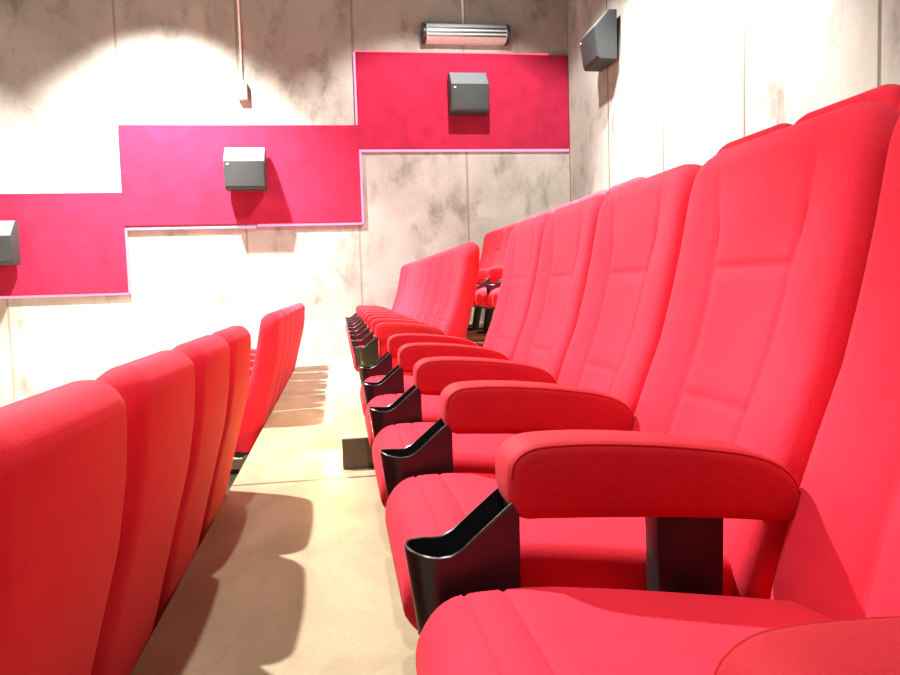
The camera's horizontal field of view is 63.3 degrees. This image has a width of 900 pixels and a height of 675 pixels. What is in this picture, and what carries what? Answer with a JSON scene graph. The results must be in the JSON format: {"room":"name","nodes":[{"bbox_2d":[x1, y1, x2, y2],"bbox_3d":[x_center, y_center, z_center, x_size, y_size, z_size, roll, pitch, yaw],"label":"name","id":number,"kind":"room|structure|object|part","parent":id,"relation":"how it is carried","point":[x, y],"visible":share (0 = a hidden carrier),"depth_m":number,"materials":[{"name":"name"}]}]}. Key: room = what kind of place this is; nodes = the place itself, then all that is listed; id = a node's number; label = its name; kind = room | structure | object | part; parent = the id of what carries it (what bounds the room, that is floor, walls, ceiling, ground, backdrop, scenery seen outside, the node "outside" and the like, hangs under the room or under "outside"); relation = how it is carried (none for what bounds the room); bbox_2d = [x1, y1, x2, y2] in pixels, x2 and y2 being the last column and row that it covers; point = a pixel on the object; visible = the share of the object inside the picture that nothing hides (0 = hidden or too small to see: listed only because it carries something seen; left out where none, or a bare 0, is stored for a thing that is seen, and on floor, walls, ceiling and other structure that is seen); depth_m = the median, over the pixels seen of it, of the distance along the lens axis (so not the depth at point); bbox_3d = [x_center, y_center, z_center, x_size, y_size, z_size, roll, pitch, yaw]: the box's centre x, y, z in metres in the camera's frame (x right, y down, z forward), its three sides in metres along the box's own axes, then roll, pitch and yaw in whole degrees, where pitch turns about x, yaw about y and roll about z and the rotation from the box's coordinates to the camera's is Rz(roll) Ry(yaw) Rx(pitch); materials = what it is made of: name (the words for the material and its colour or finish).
{"room":"auditorium","nodes":[
{"label":"auditorium","id":0,"kind":"room"},
{"bbox_2d":[0,405,248,494],"bbox_3d":[-3.982,1.323,3.330,6.014,0.395,10.800,-2,4,-9],"label":"floor","id":1,"kind":"structure","parent":0,"point":[237,463],"depth_m":5.19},
{"bbox_2d":[0,380,126,674],"bbox_3d":[-0.890,0.647,0.951,0.823,1.100,0.648,-2,4,-9],"label":"seat","id":2,"kind":"object","parent":1,"relation":"on","point":[63,449],"visible":1,"depth_m":0.95,"materials":[{"name":"red fabric"}]},
{"bbox_2d":[91,350,194,674],"bbox_3d":[-0.981,0.608,1.542,0.823,1.100,0.648,-2,4,-9],"label":"seat","id":3,"kind":"object","parent":1,"relation":"on","point":[157,390],"visible":0.54,"depth_m":1.46,"materials":[{"name":"red fabric"}]},
{"bbox_2d":[151,335,229,634],"bbox_3d":[-1.072,0.568,2.134,0.823,1.100,0.648,-2,4,-9],"label":"seat","id":4,"kind":"object","parent":1,"relation":"on","point":[209,355],"visible":0.21,"depth_m":2.05,"materials":[{"name":"red fabric"}]},
{"bbox_2d":[197,326,250,549],"bbox_3d":[-1.167,0.527,2.754,0.823,1.100,0.704,-2,4,-9],"label":"seat","id":5,"kind":"object","parent":1,"relation":"on","point":[238,338],"visible":0.1,"depth_m":2.64,"materials":[{"name":"red fabric"}]},
{"bbox_2d":[224,311,284,498],"bbox_3d":[-1.454,0.403,4.630,0.823,1.100,0.648,-2,4,-9],"label":"seat","id":6,"kind":"object","parent":1,"relation":"on","point":[269,350],"visible":0.4,"depth_m":4.43,"materials":[{"name":"red fabric"}]},
{"bbox_3d":[-1.216,0.260,4.697,0.319,0.840,0.568,-2,4,-9],"label":"backrest","id":7,"kind":"part","parent":6,"relation":"part of","materials":[{"name":"red fabric"}]},
{"bbox_2d":[230,309,290,473],"bbox_3d":[-1.545,0.363,5.221,0.823,1.100,0.648,-2,4,-9],"label":"seat","id":8,"kind":"object","parent":1,"relation":"on","point":[285,312],"visible":0.15,"depth_m":5.13,"materials":[{"name":"red fabric"}]},
{"bbox_3d":[-1.542,0.921,4.981,0.200,0.022,0.060,-2,4,-9],"label":"foot plate","id":9,"kind":"part","parent":8,"relation":"part of","materials":[{"name":"black metal"}]},
{"bbox_3d":[-1.306,0.221,5.289,0.319,0.840,0.568,-2,4,-9],"label":"backrest","id":10,"kind":"part","parent":8,"relation":"part of","materials":[{"name":"red fabric"}]},
{"bbox_2d":[245,307,294,454],"bbox_3d":[-1.636,0.324,5.813,0.823,1.100,0.648,-2,4,-9],"label":"seat","id":11,"kind":"object","parent":1,"relation":"on","point":[290,309],"visible":0.12,"depth_m":5.73,"materials":[{"name":"red fabric"}]},
{"bbox_3d":[-1.397,0.181,5.881,0.319,0.840,0.568,-2,4,-9],"label":"backrest","id":12,"kind":"part","parent":11,"relation":"part of","materials":[{"name":"red fabric"}]},
{"bbox_2d":[249,305,298,391],"bbox_3d":[-1.727,0.285,6.405,0.823,1.100,0.648,-2,4,-9],"label":"seat","id":13,"kind":"object","parent":1,"relation":"on","point":[294,307],"visible":0.1,"depth_m":6.32,"materials":[{"name":"red fabric"}]},
{"bbox_3d":[-1.488,0.142,6.473,0.319,0.840,0.568,-2,4,-9],"label":"backrest","id":14,"kind":"part","parent":13,"relation":"part of","materials":[{"name":"red fabric"}]},
{"bbox_2d":[250,304,301,382],"bbox_3d":[-1.818,0.245,6.997,0.823,1.100,0.648,-2,4,-9],"label":"seat","id":15,"kind":"object","parent":1,"relation":"on","point":[297,305],"visible":0.14,"depth_m":6.91,"materials":[{"name":"red fabric"}]},
{"bbox_3d":[-1.579,0.103,7.064,0.319,0.840,0.568,-2,4,-9],"label":"backrest","id":16,"kind":"part","parent":15,"relation":"part of","materials":[{"name":"red fabric"}]},
{"bbox_2d":[251,303,304,374],"bbox_3d":[-1.913,0.204,7.616,0.823,1.100,0.704,-2,4,-9],"label":"seat","id":17,"kind":"object","parent":1,"relation":"on","point":[253,351],"visible":0.09,"depth_m":7.51,"materials":[{"name":"red fabric"}]},
{"bbox_3d":[-1.669,0.063,7.656,0.319,0.840,0.568,-2,4,-9],"label":"backrest","id":18,"kind":"part","parent":17,"relation":"part of","materials":[{"name":"red fabric"}]},
{"bbox_2d":[130,355,418,674],"bbox_3d":[-0.385,0.871,3.852,1.286,0.600,10.800,-2,4,-9],"label":"floor","id":19,"kind":"structure","parent":0,"point":[293,573],"depth_m":2.18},
{"bbox_2d":[341,411,373,468],"bbox_3d":[-0.149,0.495,3.774,0.812,0.146,0.735,-2,4,-9],"label":"step","id":20,"kind":"structure","parent":19,"relation":"on","point":[356,450],"depth_m":3.37,"materials":[{"name":"concrete"}]},
{"bbox_2d":[345,264,406,326],"bbox_3d":[-0.842,-0.317,8.760,0.823,1.100,0.704,-2,4,-9],"label":"seat","id":21,"kind":"object","parent":19,"relation":"on","point":[353,317],"visible":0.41,"depth_m":8.92,"materials":[{"name":"red fabric"}]},
{"bbox_3d":[-0.948,-0.334,9.049,0.427,0.136,0.100,-2,4,-9],"label":"armrest","id":22,"kind":"part","parent":21,"relation":"part of","materials":[{"name":"red fabric"}]},
{"bbox_3d":[-0.856,-0.295,8.453,0.427,0.136,0.100,-2,4,-9],"label":"armrest","id":23,"kind":"part","parent":21,"relation":"part of","materials":[{"name":"red fabric"}]},
{"bbox_3d":[-0.598,-0.458,8.800,0.319,0.840,0.568,-2,4,-9],"label":"backrest","id":24,"kind":"part","parent":21,"relation":"part of","materials":[{"name":"red fabric"}]},
{"bbox_2d":[346,262,411,330],"bbox_3d":[-0.750,-0.277,8.160,0.823,1.100,0.648,-2,4,-9],"label":"seat","id":25,"kind":"object","parent":19,"relation":"on","point":[407,267],"visible":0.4,"depth_m":8.23,"materials":[{"name":"red fabric"}]},
{"bbox_3d":[-0.768,-0.257,7.881,0.427,0.136,0.100,-2,4,-9],"label":"armrest","id":26,"kind":"part","parent":25,"relation":"part of","materials":[{"name":"red fabric"}]},
{"bbox_3d":[-0.511,-0.419,8.228,0.319,0.840,0.568,-2,4,-9],"label":"backrest","id":27,"kind":"part","parent":25,"relation":"part of","materials":[{"name":"red fabric"}]},
{"bbox_2d":[347,260,417,335],"bbox_3d":[-0.662,-0.239,7.588,0.823,1.100,0.648,-2,4,-9],"label":"seat","id":28,"kind":"object","parent":19,"relation":"on","point":[412,266],"visible":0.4,"depth_m":7.60,"materials":[{"name":"red fabric"}]},
{"bbox_3d":[-0.681,-0.219,7.309,0.427,0.136,0.100,-2,4,-9],"label":"armrest","id":29,"kind":"part","parent":28,"relation":"part of","materials":[{"name":"red fabric"}]},
{"bbox_3d":[-0.423,-0.382,7.656,0.319,0.840,0.568,-2,4,-9],"label":"backrest","id":30,"kind":"part","parent":28,"relation":"part of","materials":[{"name":"red fabric"}]},
{"bbox_2d":[348,258,424,340],"bbox_3d":[-0.574,-0.201,7.016,0.823,1.100,0.648,-2,4,-9],"label":"seat","id":31,"kind":"object","parent":19,"relation":"on","point":[418,265],"visible":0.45,"depth_m":7.01,"materials":[{"name":"red fabric"}]},
{"bbox_3d":[-0.593,-0.181,6.737,0.427,0.136,0.100,-2,4,-9],"label":"armrest","id":32,"kind":"part","parent":31,"relation":"part of","materials":[{"name":"red fabric"}]},
{"bbox_3d":[-0.335,-0.344,7.084,0.319,0.840,0.568,-2,4,-9],"label":"backrest","id":33,"kind":"part","parent":31,"relation":"part of","materials":[{"name":"red fabric"}]},
{"bbox_2d":[349,255,432,344],"bbox_3d":[-0.486,-0.163,6.444,0.823,1.100,0.648,-2,4,-9],"label":"seat","id":34,"kind":"object","parent":19,"relation":"on","point":[425,263],"visible":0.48,"depth_m":6.41,"materials":[{"name":"red fabric"}]},
{"bbox_3d":[-0.505,-0.143,6.165,0.427,0.136,0.100,-2,4,-9],"label":"armrest","id":35,"kind":"part","parent":34,"relation":"part of","materials":[{"name":"red fabric"}]},
{"bbox_3d":[-0.247,-0.305,6.512,0.319,0.840,0.568,-2,4,-9],"label":"backrest","id":36,"kind":"part","parent":34,"relation":"part of","materials":[{"name":"red fabric"}]},
{"bbox_2d":[350,251,442,350],"bbox_3d":[-0.398,-0.125,5.872,0.823,1.100,0.648,-2,4,-9],"label":"seat","id":37,"kind":"object","parent":19,"relation":"on","point":[433,264],"visible":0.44,"depth_m":5.80,"materials":[{"name":"red fabric"}]},
{"bbox_3d":[-0.417,-0.105,5.593,0.427,0.136,0.100,-2,4,-9],"label":"armrest","id":38,"kind":"part","parent":37,"relation":"part of","materials":[{"name":"red fabric"}]},
{"bbox_3d":[-0.160,-0.268,5.940,0.319,0.840,0.568,-2,4,-9],"label":"backrest","id":39,"kind":"part","parent":37,"relation":"part of","materials":[{"name":"red fabric"}]},
{"bbox_2d":[351,247,454,354],"bbox_3d":[-0.311,-0.087,5.300,0.823,1.100,0.648,-2,4,-9],"label":"seat","id":40,"kind":"object","parent":19,"relation":"on","point":[443,263],"visible":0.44,"depth_m":5.21,"materials":[{"name":"red fabric"}]},
{"bbox_3d":[-0.330,-0.067,5.021,0.427,0.136,0.100,-2,4,-9],"label":"armrest","id":41,"kind":"part","parent":40,"relation":"part of","materials":[{"name":"red fabric"}]},
{"bbox_3d":[-0.072,-0.230,5.368,0.319,0.840,0.568,-2,4,-9],"label":"backrest","id":42,"kind":"part","parent":40,"relation":"part of","materials":[{"name":"red fabric"}]},
{"bbox_2d":[352,242,479,375],"bbox_3d":[-0.223,-0.049,4.728,0.823,1.100,0.648,-2,4,-9],"label":"seat","id":43,"kind":"object","parent":19,"relation":"on","point":[453,317],"visible":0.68,"depth_m":4.52,"materials":[{"name":"red fabric"}]},
{"bbox_2d":[352,345,379,371],"bbox_3d":[-0.341,0.154,4.764,0.579,0.215,0.492,-2,4,-9],"label":"seat cushion","id":44,"kind":"object","parent":43,"relation":"on","point":[353,357],"depth_m":4.52,"materials":[{"name":"black plastic"}]},
{"bbox_3d":[-0.230,0.185,4.484,0.395,0.368,0.050,-2,4,-9],"label":"panel","id":45,"kind":"part","parent":43,"relation":"part of","materials":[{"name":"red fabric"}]},
{"bbox_3d":[-0.242,-0.029,4.448,0.427,0.136,0.100,-2,4,-9],"label":"armrest","id":46,"kind":"part","parent":43,"relation":"part of","materials":[{"name":"red fabric"}]},
{"bbox_3d":[0.016,-0.192,4.795,0.319,0.840,0.568,-2,4,-9],"label":"backrest","id":47,"kind":"part","parent":43,"relation":"part of","materials":[{"name":"red fabric"}]},
{"bbox_2d":[358,214,551,416],"bbox_3d":[0.034,0.063,3.051,0.823,1.100,0.680,-2,4,-9],"label":"seat","id":48,"kind":"object","parent":19,"relation":"on","point":[509,318],"visible":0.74,"depth_m":3.00,"materials":[{"name":"red fabric"}]},
{"bbox_2d":[360,375,439,416],"bbox_3d":[-0.078,0.269,3.047,0.579,0.215,0.492,-2,4,-9],"label":"seat cushion","id":49,"kind":"object","parent":48,"relation":"on","point":[373,379],"depth_m":2.98,"materials":[{"name":"red fabric"}]},
{"bbox_3d":[-0.070,0.046,3.328,0.427,0.136,0.100,-2,4,-9],"label":"armrest","id":50,"kind":"part","parent":48,"relation":"part of","materials":[{"name":"red fabric"}]},
{"bbox_3d":[0.018,0.084,2.756,0.427,0.136,0.100,-2,4,-9],"label":"armrest","id":51,"kind":"part","parent":48,"relation":"part of","materials":[{"name":"red fabric"}]},
{"bbox_3d":[0.279,-0.077,3.079,0.319,0.840,0.568,-2,4,-9],"label":"backrest","id":52,"kind":"part","parent":48,"relation":"part of","materials":[{"name":"red fabric"}]},
{"bbox_2d":[365,195,607,449],"bbox_3d":[0.126,0.102,2.451,0.823,1.100,0.624,-2,4,-9],"label":"seat","id":53,"kind":"object","parent":19,"relation":"on","point":[569,232],"visible":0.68,"depth_m":2.28,"materials":[{"name":"red fabric"}]},
{"bbox_2d":[365,393,440,449],"bbox_3d":[0.010,0.306,2.475,0.579,0.215,0.492,-2,4,-9],"label":"seat cushion","id":54,"kind":"object","parent":53,"relation":"on","point":[430,403],"depth_m":2.36,"materials":[{"name":"red fabric"}]},
{"bbox_3d":[0.106,0.122,2.184,0.427,0.136,0.100,-2,4,-9],"label":"armrest","id":55,"kind":"part","parent":53,"relation":"part of","materials":[{"name":"red fabric"}]},
{"bbox_3d":[0.367,-0.039,2.507,0.319,0.840,0.568,-2,4,-9],"label":"backrest","id":56,"kind":"part","parent":53,"relation":"part of","materials":[{"name":"red fabric"}]},
{"bbox_2d":[372,164,701,507],"bbox_3d":[0.214,0.140,1.879,0.823,1.100,0.624,-2,4,-9],"label":"seat","id":57,"kind":"object","parent":19,"relation":"on","point":[613,345],"visible":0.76,"depth_m":1.69,"materials":[{"name":"red fabric"}]},
{"bbox_2d":[372,422,515,507],"bbox_3d":[0.098,0.344,1.903,0.579,0.215,0.492,-2,4,-9],"label":"seat cushion","id":58,"kind":"object","parent":57,"relation":"on","point":[472,453],"depth_m":1.77,"materials":[{"name":"red fabric"}]},
{"bbox_3d":[0.193,0.160,1.612,0.427,0.136,0.100,-2,4,-9],"label":"armrest","id":59,"kind":"part","parent":57,"relation":"part of","materials":[{"name":"red fabric"}]},
{"bbox_3d":[0.455,-0.001,1.935,0.319,0.840,0.568,-2,4,-9],"label":"backrest","id":60,"kind":"part","parent":57,"relation":"part of","materials":[{"name":"red fabric"}]},
{"bbox_2d":[385,101,899,635],"bbox_3d":[0.302,0.178,1.307,0.823,1.100,0.624,-2,4,-9],"label":"seat","id":61,"kind":"object","parent":19,"relation":"on","point":[702,494],"visible":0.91,"depth_m":1.10,"materials":[{"name":"red fabric"}]},
{"bbox_2d":[385,473,733,630],"bbox_3d":[0.185,0.383,1.331,0.579,0.215,0.492,-2,4,-9],"label":"seat cushion","id":62,"kind":"object","parent":61,"relation":"on","point":[598,552],"depth_m":1.15,"materials":[{"name":"red fabric"}]},
{"bbox_3d":[0.281,0.198,1.040,0.427,0.136,0.100,-2,4,-9],"label":"armrest","id":63,"kind":"part","parent":61,"relation":"part of","materials":[{"name":"red fabric"}]},
{"bbox_3d":[0.543,0.037,1.363,0.319,0.840,0.568,-2,4,-9],"label":"backrest","id":64,"kind":"part","parent":61,"relation":"part of","materials":[{"name":"red fabric"}]},
{"bbox_2d":[416,116,899,674],"bbox_3d":[0.393,0.218,0.714,0.823,1.100,0.648,-2,4,-9],"label":"seat","id":65,"kind":"object","parent":19,"relation":"on","point":[833,608],"visible":1,"depth_m":0.89,"materials":[{"name":"red fabric"}]},
{"bbox_2d":[416,587,833,674],"bbox_3d":[0.275,0.421,0.749,0.579,0.215,0.492,-2,4,-9],"label":"seat cushion","id":66,"kind":"object","parent":65,"relation":"on","point":[526,630],"depth_m":0.82,"materials":[{"name":"red fabric"}]},
{"bbox_3d":[0.374,0.238,0.434,0.427,0.136,0.100,-2,4,-9],"label":"armrest","id":67,"kind":"part","parent":65,"relation":"part of","materials":[{"name":"red fabric"}]},
{"bbox_3d":[0.632,0.075,0.781,0.319,0.840,0.568,-2,4,-9],"label":"backrest","id":68,"kind":"part","parent":65,"relation":"part of","materials":[{"name":"red fabric"}]},
{"bbox_2d":[0,0,569,404],"bbox_3d":[-3.090,-2.406,8.795,9.710,7.000,0.200,-2,4,-9],"label":"wall","id":69,"kind":"structure","parent":0,"point":[72,72],"depth_m":8.78,"materials":[{"name":"concrete"}]},
{"bbox_2d":[0,192,130,298],"bbox_3d":[-5.772,-1.027,8.351,3.964,1.200,0.044,-2,4,-9],"label":"acoustic panel","id":70,"kind":"object","parent":69,"relation":"attached to","point":[72,244],"visible":1,"depth_m":8.53,"materials":[{"name":"red fabric"}]},
{"bbox_2d":[0,221,20,264],"bbox_3d":[-5.166,-1.070,8.266,0.470,0.500,0.301,-2,4,-9],"label":"wall speaker","id":71,"kind":"object","parent":70,"relation":"attached to","point":[9,231],"visible":1,"depth_m":8.21,"materials":[{"name":"plastic"}]},
{"bbox_2d":[0,237,11,261],"bbox_3d":[-5.145,-0.980,8.148,0.442,0.269,0.046,-2,4,-9],"label":"grille","id":72,"kind":"object","parent":71,"relation":"attached to","point":[5,242],"depth_m":8.17,"materials":[{"name":"grey metal"}]},
{"bbox_2d":[118,125,363,229],"bbox_3d":[-2.474,-1.934,8.796,2.813,1.223,0.044,-2,4,-9],"label":"acoustic panel","id":73,"kind":"object","parent":69,"relation":"attached to","point":[172,175],"visible":1,"depth_m":8.76,"materials":[{"name":"red fabric"}]},
{"bbox_2d":[223,148,267,191],"bbox_3d":[-2.415,-1.994,8.627,0.470,0.500,0.301,-2,4,-9],"label":"wall speaker","id":74,"kind":"object","parent":73,"relation":"attached to","point":[245,169],"visible":1,"depth_m":8.52,"materials":[{"name":"plastic"}]},
{"bbox_2d":[224,162,264,185],"bbox_3d":[-2.394,-1.903,8.509,0.442,0.269,0.046,-2,4,-9],"label":"grille","id":75,"kind":"object","parent":74,"relation":"attached to","point":[235,173],"depth_m":8.50,"materials":[{"name":"grey metal"}]},
{"bbox_2d":[237,0,247,99],"bbox_3d":[-2.519,-4.287,8.615,0.110,2.900,0.085,-2,4,-9],"label":"junction box","id":76,"kind":"object","parent":69,"relation":"attached to","point":[242,93],"visible":1,"depth_m":8.67,"materials":[{"name":"plastic"}]},
{"bbox_3d":[-2.472,-2.943,8.674,0.090,0.186,0.010,-2,4,-9],"label":"lid","id":77,"kind":"part","parent":76,"relation":"part of","materials":[{"name":"plastic"}]},
{"bbox_2d":[353,51,568,151],"bbox_3d":[0.173,-2.944,9.135,2.706,1.213,0.044,-2,4,-9],"label":"acoustic panel","id":78,"kind":"object","parent":69,"relation":"attached to","point":[402,104],"visible":1,"depth_m":9.10,"materials":[{"name":"red fabric"}]},
{"bbox_2d":[448,72,488,115],"bbox_3d":[0.225,-3.002,8.964,0.470,0.500,0.301,-2,4,-9],"label":"wall speaker","id":79,"kind":"object","parent":78,"relation":"attached to","point":[468,93],"visible":1,"depth_m":8.86,"materials":[{"name":"plastic"}]},
{"bbox_2d":[452,85,487,108],"bbox_3d":[0.246,-2.912,8.847,0.442,0.269,0.046,-2,4,-9],"label":"grille","id":80,"kind":"object","parent":79,"relation":"attached to","point":[463,96],"depth_m":8.84,"materials":[{"name":"grey metal"}]},
{"bbox_2d":[421,0,510,45],"bbox_3d":[0.166,-4.791,8.929,1.084,2.304,0.209,-2,4,-9],"label":"wall fixture","id":81,"kind":"object","parent":69,"relation":"attached to","point":[431,33],"visible":1,"depth_m":8.95,"materials":[{"name":"metal"}]},
{"bbox_2d":[465,322,486,346],"bbox_3d":[1.337,0.624,4.099,2.210,0.952,10.800,-2,4,-9],"label":"floor","id":82,"kind":"structure","parent":0,"point":[471,335],"depth_m":6.77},
{"bbox_2d":[468,230,495,326],"bbox_3d":[0.181,-0.689,8.588,0.823,1.100,0.704,-2,4,-9],"label":"seat","id":83,"kind":"object","parent":82,"relation":"on","point":[488,238],"visible":0.07,"depth_m":8.64,"materials":[{"name":"red fabric"}]},
{"bbox_3d":[0.424,-0.830,8.628,0.319,0.840,0.568,-2,4,-9],"label":"backrest","id":84,"kind":"part","parent":83,"relation":"part of","materials":[{"name":"red fabric"}]},
{"bbox_2d":[467,226,507,329],"bbox_3d":[0.273,-0.649,7.988,0.823,1.100,0.648,-2,4,-9],"label":"seat","id":85,"kind":"object","parent":82,"relation":"on","point":[498,239],"visible":0.2,"depth_m":7.93,"materials":[{"name":"red fabric"}]},
{"bbox_3d":[0.276,-0.092,7.748,0.200,0.022,0.060,-2,4,-9],"label":"foot plate","id":86,"kind":"part","parent":85,"relation":"part of","materials":[{"name":"black metal"}]},
{"bbox_3d":[0.295,-0.276,7.739,0.140,0.350,0.036,-2,4,-9],"label":"leg","id":87,"kind":"part","parent":85,"relation":"part of","materials":[{"name":"black metal"}]},
{"bbox_3d":[0.512,-0.792,8.056,0.319,0.840,0.568,-2,4,-9],"label":"backrest","id":88,"kind":"part","parent":85,"relation":"part of","materials":[{"name":"red fabric"}]},
{"bbox_2d":[477,221,520,333],"bbox_3d":[0.361,-0.611,7.416,0.823,1.100,0.648,-2,4,-9],"label":"seat","id":89,"kind":"object","parent":82,"relation":"on","point":[488,315],"visible":0.13,"depth_m":7.34,"materials":[{"name":"red fabric"}]},
{"bbox_3d":[0.383,-0.238,7.167,0.140,0.350,0.036,-2,4,-9],"label":"leg","id":90,"kind":"part","parent":89,"relation":"part of","materials":[{"name":"black metal"}]},
{"bbox_3d":[0.600,-0.754,7.484,0.319,0.840,0.568,-2,4,-9],"label":"backrest","id":91,"kind":"part","parent":89,"relation":"part of","materials":[{"name":"red fabric"}]},
{"bbox_2d":[478,215,536,280],"bbox_3d":[0.449,-0.573,6.844,0.823,1.100,0.648,-2,4,-9],"label":"seat","id":92,"kind":"object","parent":82,"relation":"on","point":[482,275],"visible":0.1,"depth_m":6.50,"materials":[{"name":"red fabric"}]},
{"bbox_3d":[0.430,-0.553,6.565,0.427,0.136,0.100,-2,4,-9],"label":"armrest","id":93,"kind":"part","parent":92,"relation":"part of","materials":[{"name":"red fabric"}]},
{"bbox_3d":[0.688,-0.716,6.912,0.319,0.840,0.568,-2,4,-9],"label":"backrest","id":94,"kind":"part","parent":92,"relation":"part of","materials":[{"name":"red fabric"}]},
{"bbox_2d":[473,208,556,307],"bbox_3d":[0.536,-0.535,6.272,0.823,1.100,0.648,-2,4,-9],"label":"seat","id":95,"kind":"object","parent":82,"relation":"on","point":[493,273],"visible":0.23,"depth_m":5.92,"materials":[{"name":"red fabric"}]},
{"bbox_3d":[0.517,-0.515,5.993,0.427,0.136,0.100,-2,4,-9],"label":"armrest","id":96,"kind":"part","parent":95,"relation":"part of","materials":[{"name":"red fabric"}]},
{"bbox_3d":[0.775,-0.678,6.340,0.319,0.840,0.568,-2,4,-9],"label":"backrest","id":97,"kind":"part","parent":95,"relation":"part of","materials":[{"name":"red fabric"}]},
{"bbox_2d":[474,200,578,309],"bbox_3d":[0.624,-0.497,5.700,0.823,1.100,0.648,-2,4,-9],"label":"seat","id":98,"kind":"object","parent":82,"relation":"on","point":[481,296],"visible":0.19,"depth_m":5.52,"materials":[{"name":"red fabric"}]},
{"bbox_2d":[474,287,490,307],"bbox_3d":[0.506,-0.294,5.736,0.579,0.215,0.492,-2,4,-9],"label":"seat cushion","id":99,"kind":"object","parent":98,"relation":"on","point":[480,299],"depth_m":5.60,"materials":[{"name":"red fabric"}]},
{"bbox_3d":[0.863,-0.640,5.768,0.319,0.840,0.568,-2,4,-9],"label":"backrest","id":100,"kind":"part","parent":98,"relation":"part of","materials":[{"name":"red fabric"}]},
{"bbox_2d":[488,189,606,307],"bbox_3d":[0.712,-0.459,5.128,0.823,1.100,0.648,-2,4,-9],"label":"seat","id":101,"kind":"object","parent":82,"relation":"on","point":[493,295],"visible":0.09,"depth_m":5.14,"materials":[{"name":"red fabric"}]},
{"bbox_2d":[488,288,499,307],"bbox_3d":[0.594,-0.256,5.164,0.579,0.215,0.492,-2,4,-9],"label":"seat cushion","id":102,"kind":"object","parent":101,"relation":"on","point":[493,295],"depth_m":5.16,"materials":[{"name":"red fabric"}]},
{"bbox_3d":[0.951,-0.602,5.196,0.319,0.840,0.568,-2,4,-9],"label":"backrest","id":103,"kind":"part","parent":101,"relation":"part of","materials":[{"name":"red fabric"}]},
{"bbox_2d":[605,177,644,194],"bbox_3d":[0.800,-0.421,4.556,0.823,1.100,0.648,-2,4,-9],"label":"seat","id":104,"kind":"object","parent":82,"relation":"on","point":[609,191],"visible":0.04,"depth_m":4.59,"materials":[{"name":"red fabric"}]},
{"bbox_2d":[717,123,791,152],"bbox_3d":[1.013,-0.329,3.163,0.823,1.100,0.704,-2,4,-9],"label":"seat","id":105,"kind":"object","parent":82,"relation":"on","point":[782,125],"visible":0.04,"depth_m":3.13,"materials":[{"name":"red fabric"}]},
{"bbox_2d":[795,84,899,123],"bbox_3d":[1.105,-0.289,2.563,0.823,1.100,0.648,-2,4,-9],"label":"seat","id":106,"kind":"object","parent":82,"relation":"on","point":[889,94],"visible":0.1,"depth_m":2.44,"materials":[{"name":"red fabric"}]},
{"bbox_2d":[566,0,899,201],"bbox_3d":[2.437,-2.341,4.071,0.200,6.800,10.800,-2,4,-9],"label":"wall","id":107,"kind":"structure","parent":0,"point":[687,80],"depth_m":5.93,"materials":[{"name":"concrete"}]},
{"bbox_2d":[580,9,616,71],"bbox_3d":[1.594,-3.150,7.761,0.301,0.500,0.470,-2,4,-9],"label":"wall speaker","id":108,"kind":"object","parent":107,"relation":"attached to","point":[598,46],"visible":1,"depth_m":7.55,"materials":[{"name":"plastic"}]},
{"bbox_2d":[580,29,597,67],"bbox_3d":[1.472,-3.062,7.748,0.046,0.269,0.442,-2,4,-9],"label":"grille","id":109,"kind":"object","parent":108,"relation":"attached to","point":[589,43],"depth_m":7.71,"materials":[{"name":"grey metal"}]}
]}

